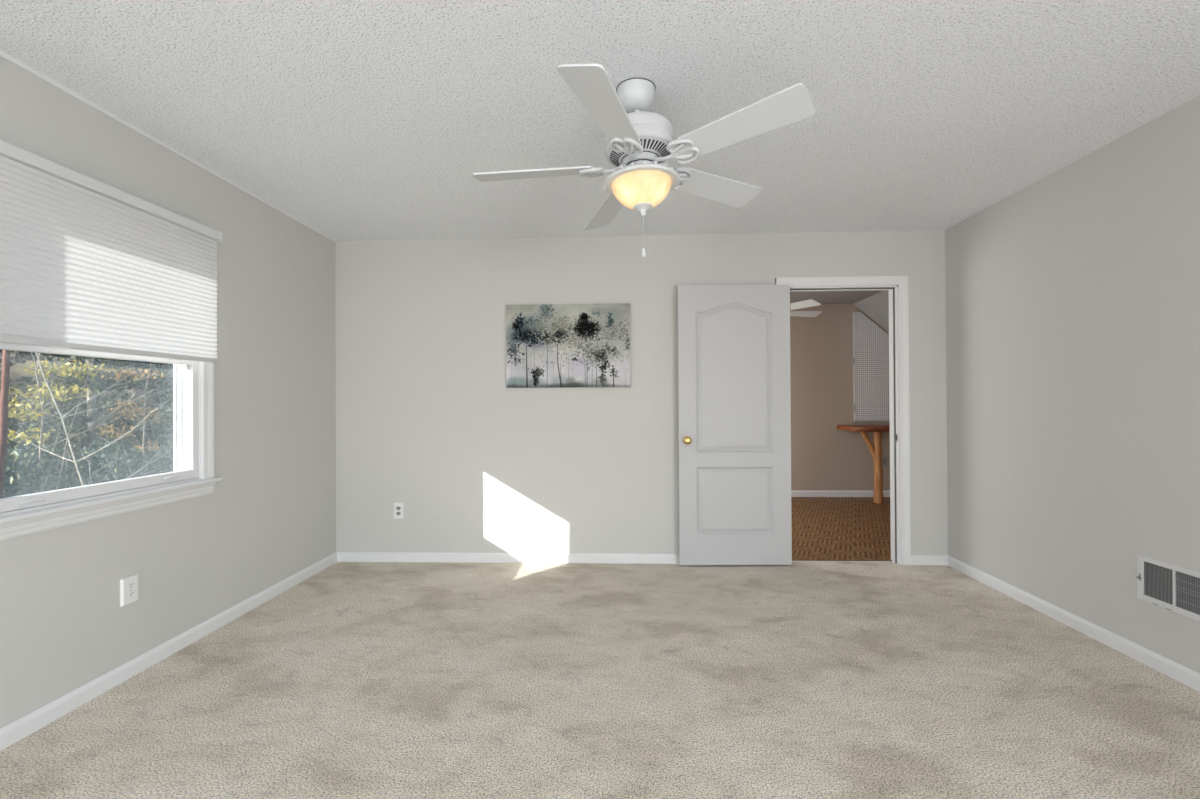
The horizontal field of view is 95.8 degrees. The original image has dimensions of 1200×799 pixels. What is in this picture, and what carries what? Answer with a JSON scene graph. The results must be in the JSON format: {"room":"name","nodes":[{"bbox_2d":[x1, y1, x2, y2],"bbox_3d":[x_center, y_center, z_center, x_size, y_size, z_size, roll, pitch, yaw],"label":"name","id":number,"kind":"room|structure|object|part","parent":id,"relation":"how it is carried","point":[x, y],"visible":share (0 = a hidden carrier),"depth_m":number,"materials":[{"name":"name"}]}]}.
{"room":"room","nodes":[
{"label":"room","id":0,"kind":"room"},
{"bbox_2d":[0,56,335,728],"bbox_3d":[-2.224,-0.006,0.312,0.120,2.540,7.889,0,0,2],"label":"wall","id":1,"kind":"structure","parent":0,"point":[271,516],"depth_m":2.85,"materials":[{"name":"grey paint"}]},
{"bbox_2d":[0,139,221,362],"bbox_3d":[-2.035,-0.536,2.336,0.054,0.694,1.033,0,0,2],"label":"cellular shade","id":2,"kind":"object","parent":1,"relation":"attached to","point":[87,263],"visible":1,"depth_m":2.19,"materials":[{"name":"fabric"}]},
{"bbox_3d":[-2.028,-0.205,2.334,0.026,0.021,1.033,0,0,2],"label":"rail","id":3,"kind":"part","parent":2,"relation":"part of","materials":[{"name":"grey"}]},
{"bbox_2d":[0,342,222,540],"bbox_3d":[-2.153,-0.158,2.293,0.229,1.305,1.212,0,0,2],"label":"window","id":4,"kind":"structure","parent":1,"relation":"in","point":[21,515],"depth_m":2.46,"materials":[{"name":"white paint"}]},
{"bbox_3d":[-2.100,0.373,2.007,0.018,0.018,0.096,0,0,2],"label":"finger pull","id":5,"kind":"part","parent":4,"relation":"part of","materials":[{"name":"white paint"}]},
{"bbox_3d":[-2.075,0.376,2.627,0.018,0.018,0.096,0,0,2],"label":"finger pull","id":6,"kind":"part","parent":4,"relation":"part of","materials":[{"name":"white paint"}]},
{"bbox_3d":[-2.076,-0.200,2.333,0.020,1.221,1.079,0,0,2],"label":"casing","id":7,"kind":"part","parent":4,"relation":"part of","materials":[{"name":"white paint"}]},
{"bbox_2d":[120,574,137,606],"bbox_3d":[-2.070,0.839,2.387,0.015,0.118,0.078,0,0,2],"label":"wall outlet","id":8,"kind":"object","parent":1,"relation":"attached to","point":[128,585],"visible":1,"depth_m":2.38,"materials":[{"name":"white plastic"}]},
{"bbox_2d":[128,591,134,597],"bbox_3d":[-2.064,0.859,2.386,0.003,0.025,0.034,0,0,2],"label":"receptacle","id":9,"kind":"object","parent":8,"relation":"attached to","point":[131,594],"depth_m":2.39,"materials":[{"name":"white plastic"}]},
{"bbox_2d":[128,582,134,588],"bbox_3d":[-2.064,0.820,2.386,0.003,0.025,0.034,0,0,2],"label":"receptacle","id":10,"kind":"object","parent":8,"relation":"attached to","point":[131,585],"depth_m":2.39,"materials":[{"name":"white plastic"}]},
{"bbox_2d":[0,552,336,750],"bbox_3d":[-2.151,1.179,0.304,0.013,0.070,7.649,0,0,2],"label":"baseboard","id":11,"kind":"structure","parent":1,"relation":"attached to","point":[17,730],"depth_m":2.42,"materials":[{"name":"white paint"}]},
{"bbox_2d":[0,50,336,242],"bbox_3d":[-2.163,-1.220,0.315,0.018,0.012,7.649,0,0,2],"label":"trim","id":12,"kind":"structure","parent":1,"relation":"attached to","point":[4,55],"depth_m":2.44,"materials":[{"name":"white paint"}]},
{"bbox_2d":[0,497,1199,798],"bbox_3d":[0.948,1.262,1.599,6.345,0.120,10.720,0,0,2],"label":"floor","id":13,"kind":"structure","parent":0,"point":[801,679],"depth_m":2.21,"materials":[{"name":"beige carpet"}]},
{"bbox_2d":[837,425,889,502],"bbox_3d":[3.503,0.762,6.448,1.115,0.904,0.582,0,0,2],"label":"table","id":14,"kind":"object","parent":13,"relation":"on","point":[875,449],"visible":0.79,"depth_m":6.36,"materials":[{"name":"brown wood"}]},
{"bbox_3d":[3.279,0.787,6.392,0.108,0.856,0.106,0,0,2],"label":"log leg","id":15,"kind":"part","parent":14,"relation":"part of","materials":[{"name":"brown wood"}]},
{"bbox_2d":[0,0,1199,303],"bbox_3d":[0.360,-1.260,1.583,5.200,0.110,10.620,0,0,2],"label":"ceiling","id":16,"kind":"structure","parent":0,"point":[357,120],"depth_m":2.18,"materials":[{"name":"white paint"}]},
{"bbox_2d":[473,64,815,256],"bbox_3d":[0.114,-0.894,2.133,1.215,0.673,1.272,0,0,2],"label":"ceiling fan","id":17,"kind":"object","parent":16,"relation":"hanging from","point":[638,141],"visible":1,"depth_m":2.02,"materials":[{"name":"white metal"}]},
{"bbox_3d":[-0.259,-0.892,2.143,0.469,0.056,0.142,0,0,2],"label":"fan blade","id":18,"kind":"part","parent":17,"relation":"part of","materials":[{"name":"white laminate"}]},
{"bbox_3d":[0.018,-0.931,1.739,0.142,0.045,0.467,0,0,20],"label":"fan blade","id":19,"kind":"part","parent":17,"relation":"part of","materials":[{"name":"white laminate"}]},
{"bbox_3d":[0.047,-0.888,2.535,0.140,0.070,0.467,0,0,-17],"label":"fan blade","id":20,"kind":"part","parent":17,"relation":"part of","materials":[{"name":"white laminate"}]},
{"bbox_3d":[0.163,-0.801,2.128,0.234,0.102,0.234,0,0,2],"label":"lamp shade","id":21,"kind":"part","parent":17,"relation":"part of","materials":[{"name":"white glass"}]},
{"bbox_3d":[0.505,-0.925,2.368,0.467,0.054,0.139,0,0,-34],"label":"fan blade","id":22,"kind":"part","parent":17,"relation":"part of","materials":[{"name":"white laminate"}]},
{"bbox_3d":[0.491,-0.949,1.880,0.466,0.070,0.141,-1,0,39],"label":"fan blade","id":23,"kind":"part","parent":17,"relation":"part of","materials":[{"name":"white laminate"}]},
{"bbox_2d":[790,299,821,316],"bbox_3d":[1.640,-0.858,5.502,1.270,0.673,1.231,0,0,2],"label":"ceiling fan","id":24,"kind":"object","parent":16,"relation":"hanging from","point":[810,302],"visible":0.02,"depth_m":5.15,"materials":[{"name":"white wood"}]},
{"bbox_3d":[1.845,-0.882,5.104,0.141,0.043,0.467,0,0,-31],"label":"fan blade","id":25,"kind":"part","parent":24,"relation":"part of","materials":[{"name":"white laminate"}]},
{"bbox_3d":[2.039,-0.881,5.556,0.467,0.043,0.141,0,0,-13],"label":"fan blade","id":26,"kind":"part","parent":24,"relation":"part of","materials":[{"name":"white laminate"}]},
{"bbox_2d":[335,230,947,554],"bbox_3d":[0.319,-0.003,4.100,4.666,2.540,0.120,0,0,2],"label":"wall","id":27,"kind":"structure","parent":0,"point":[428,421],"depth_m":4.07,"materials":[{"name":"grey paint"}]},
{"bbox_2d":[394,503,403,518],"bbox_3d":[-1.525,0.843,4.104,0.073,0.118,0.008,0,0,2],"label":"wall outlet","id":28,"kind":"object","parent":27,"relation":"attached to","point":[398,507],"visible":1,"depth_m":4.10,"materials":[{"name":"white plastic"}]},
{"bbox_2d":[337,552,678,563],"bbox_3d":[-0.351,1.186,4.054,3.315,0.070,0.013,0,0,2],"label":"baseboard","id":29,"kind":"structure","parent":27,"relation":"attached to","point":[341,556],"depth_m":4.06,"materials":[{"name":"white paint"}]},
{"bbox_2d":[506,303,629,387],"bbox_3d":[-0.238,-0.400,4.046,0.925,0.620,0.030,0,0,2],"label":"canvas painting","id":30,"kind":"object","parent":27,"relation":"attached to","point":[548,345],"visible":1,"depth_m":4.03,"materials":[{"name":"grey fabric"}]},
{"bbox_2d":[677,285,791,564],"bbox_3d":[0.985,0.183,3.950,0.828,2.032,0.146,0,0,0],"label":"door","id":31,"kind":"structure","parent":27,"relation":"in","point":[734,389],"depth_m":3.94,"materials":[{"name":"grey paint"}]},
{"bbox_2d":[792,559,891,560],"bbox_3d":[1.788,1.208,4.072,0.801,0.006,0.030,0,0,2],"label":"trim","id":32,"kind":"structure","parent":27,"relation":"attached to","point":[792,559],"depth_m":4.06,"materials":[{"name":"brown wood"}]},
{"bbox_2d":[775,276,910,564],"bbox_3d":[1.780,0.154,4.032,0.953,2.108,0.138,0,0,2],"label":"trim","id":33,"kind":"structure","parent":27,"relation":"attached to","point":[898,286],"depth_m":3.97,"materials":[{"name":"white paint"}]},
{"bbox_2d":[911,555,947,564],"bbox_3d":[2.398,1.170,3.946,0.272,0.070,0.013,0,0,2],"label":"baseboard","id":34,"kind":"structure","parent":27,"relation":"attached to","point":[915,559],"depth_m":3.94,"materials":[{"name":"white paint"}]},
{"bbox_2d":[790,304,889,489],"bbox_3d":[2.272,0.014,6.866,4.100,2.510,0.100,0,0,2],"label":"wall","id":35,"kind":"structure","parent":0,"point":[824,456],"depth_m":6.79,"materials":[{"name":"beige paint"}]},
{"bbox_2d":[791,490,889,496],"bbox_3d":[2.276,1.182,6.804,3.900,0.080,0.013,0,0,2],"label":"baseboard","id":36,"kind":"structure","parent":35,"relation":"attached to","point":[794,493],"depth_m":6.77,"materials":[{"name":"white paint"}]},
{"bbox_2d":[853,312,889,421],"bbox_3d":[3.654,-0.409,6.751,0.984,1.371,0.023,0,0,2],"label":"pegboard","id":37,"kind":"object","parent":35,"relation":"attached to","point":[870,342],"visible":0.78,"depth_m":6.76,"materials":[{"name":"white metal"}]},
{"bbox_2d":[882,456,887,465],"bbox_3d":[3.548,0.766,6.758,0.073,0.118,0.008,0,0,2],"label":"wall outlet","id":38,"kind":"object","parent":35,"relation":"attached to","point":[884,458],"visible":0.97,"depth_m":6.76,"materials":[{"name":"grey plastic"}]},
{"bbox_2d":[854,290,888,332],"bbox_3d":[3.688,-0.760,5.397,1.145,1.053,2.731,0,0,2],"label":"ceiling","id":39,"kind":"structure","parent":0,"point":[876,307],"depth_m":6.49,"materials":[{"name":"grey paint"}]},
{"bbox_2d":[945,95,1199,672],"bbox_3d":[2.435,-0.033,0.069,0.120,2.540,7.769,0,0,2],"label":"wall","id":40,"kind":"structure","parent":0,"point":[1073,297],"depth_m":2.75,"materials":[{"name":"grey paint"}]},
{"bbox_2d":[947,555,1199,691],"bbox_3d":[2.378,1.152,0.126,0.013,0.070,7.649,0,0,2],"label":"baseboard","id":41,"kind":"structure","parent":40,"relation":"attached to","point":[1189,677],"depth_m":2.73,"materials":[{"name":"white paint"}]},
{"bbox_2d":[1136,554,1199,620],"bbox_3d":[2.460,0.810,2.319,0.017,0.202,0.345,0,0,2],"label":"air vent","id":42,"kind":"object","parent":40,"relation":"in","point":[1175,588],"visible":1,"depth_m":2.35,"materials":[{"name":"white metal"}]},
{"label":"outside","id":43,"kind":"structure","parent":0,"visible":0},
{"bbox_2d":[0,353,172,470],"bbox_3d":[-30.868,-6.065,11.248,57.500,20.568,100.000,0,0,2],"label":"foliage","id":44,"kind":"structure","parent":43,"point":[17,371],"depth_m":23.45,"materials":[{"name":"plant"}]},
{"bbox_2d":[0,350,9,498],"bbox_3d":[-6.308,-0.082,6.280,3.767,8.357,3.571,0,0,2],"label":"slim tree","id":45,"kind":"object","parent":44,"relation":"on","point":[4,396],"visible":0.02,"depth_m":6.12,"materials":[{"name":"plant"}]},
{"bbox_2d":[3,447,48,497],"bbox_3d":[-8.726,2.374,7.392,2.354,3.409,2.401,0,0,7],"label":"shrub","id":46,"kind":"object","parent":44,"relation":"on","point":[18,468],"visible":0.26,"depth_m":7.69,"materials":[{"name":"grey plant"}]},
{"bbox_2d":[0,350,97,495],"bbox_3d":[-10.863,0.212,9.067,4.761,7.657,4.464,0,0,-15],"label":"tree","id":47,"kind":"object","parent":44,"relation":"on","point":[26,425],"visible":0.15,"depth_m":10.14,"materials":[{"name":"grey plant"}]},
{"bbox_2d":[0,350,121,477],"bbox_3d":[-12.756,-0.462,10.675,4.751,8.932,6.732,0,0,-32],"label":"tree","id":48,"kind":"object","parent":44,"relation":"on","point":[27,379],"visible":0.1,"depth_m":11.78,"materials":[{"name":"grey plant"}]},
{"bbox_2d":[7,439,140,492],"bbox_3d":[-8.835,2.368,9.045,2.237,3.378,2.416,0,0,22],"label":"shrub","id":49,"kind":"object","parent":44,"relation":"on","point":[98,461],"visible":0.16,"depth_m":9.05,"materials":[{"name":"grey plant"}]},
{"bbox_2d":[7,353,147,491],"bbox_3d":[-8.003,1.333,7.711,3.232,5.464,2.664,0,0,24],"label":"sapling","id":50,"kind":"object","parent":44,"relation":"on","point":[43,437],"visible":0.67,"depth_m":8.03,"materials":[{"name":"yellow plant"}]},
{"bbox_2d":[0,357,167,495],"bbox_3d":[-7.744,1.247,7.968,2.393,5.671,2.604,0,0,2],"label":"sapling","id":51,"kind":"object","parent":44,"relation":"on","point":[63,460],"visible":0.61,"depth_m":8.02,"materials":[{"name":"grey plant"}]},
{"bbox_2d":[0,351,171,494],"bbox_3d":[-8.060,1.012,8.032,3.921,6.117,3.436,-1,0,43],"label":"bare tree","id":52,"kind":"object","parent":44,"relation":"on","point":[61,417],"visible":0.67,"depth_m":7.79,"materials":[{"name":"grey wood"}]},
{"bbox_2d":[8,353,172,494],"bbox_3d":[-11.326,-0.009,11.728,4.781,8.044,5.138,0,0,15],"label":"tree","id":53,"kind":"object","parent":44,"relation":"on","point":[99,385],"visible":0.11,"depth_m":11.84,"materials":[{"name":"grey plant"}]},
{"bbox_2d":[12,355,172,472],"bbox_3d":[-12.101,-0.899,13.896,5.297,8.832,5.413,0,0,27],"label":"tree","id":54,"kind":"object","parent":44,"relation":"on","point":[134,391],"visible":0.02,"depth_m":13.67,"materials":[{"name":"grey plant"}]},
{"bbox_2d":[66,356,172,456],"bbox_3d":[-14.408,-1.963,17.211,5.351,9.257,5.525,0,0,13],"label":"tree","id":55,"kind":"object","parent":44,"relation":"on","point":[169,387],"visible":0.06,"depth_m":16.32,"materials":[{"name":"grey plant"}]},
{"bbox_2d":[68,437,172,485],"bbox_3d":[-9.001,2.381,10.583,2.266,3.328,2.452,0,0,0],"label":"shrub","id":56,"kind":"object","parent":44,"relation":"on","point":[138,459],"visible":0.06,"depth_m":10.21,"materials":[{"name":"grey plant"}]},
{"bbox_2d":[94,364,172,481],"bbox_3d":[-8.211,1.665,9.986,1.500,4.763,3.248,0,0,12],"label":"sapling","id":57,"kind":"object","parent":44,"relation":"on","point":[136,408],"visible":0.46,"depth_m":9.91,"materials":[{"name":"grey plant"}]},
{"bbox_2d":[128,424,172,472],"bbox_3d":[-10.144,2.292,12.578,2.886,3.442,2.565,0,0,-36],"label":"shrub","id":58,"kind":"object","parent":44,"relation":"on","point":[157,425],"visible":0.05,"depth_m":12.60,"materials":[{"name":"grey plant"}]}
]}

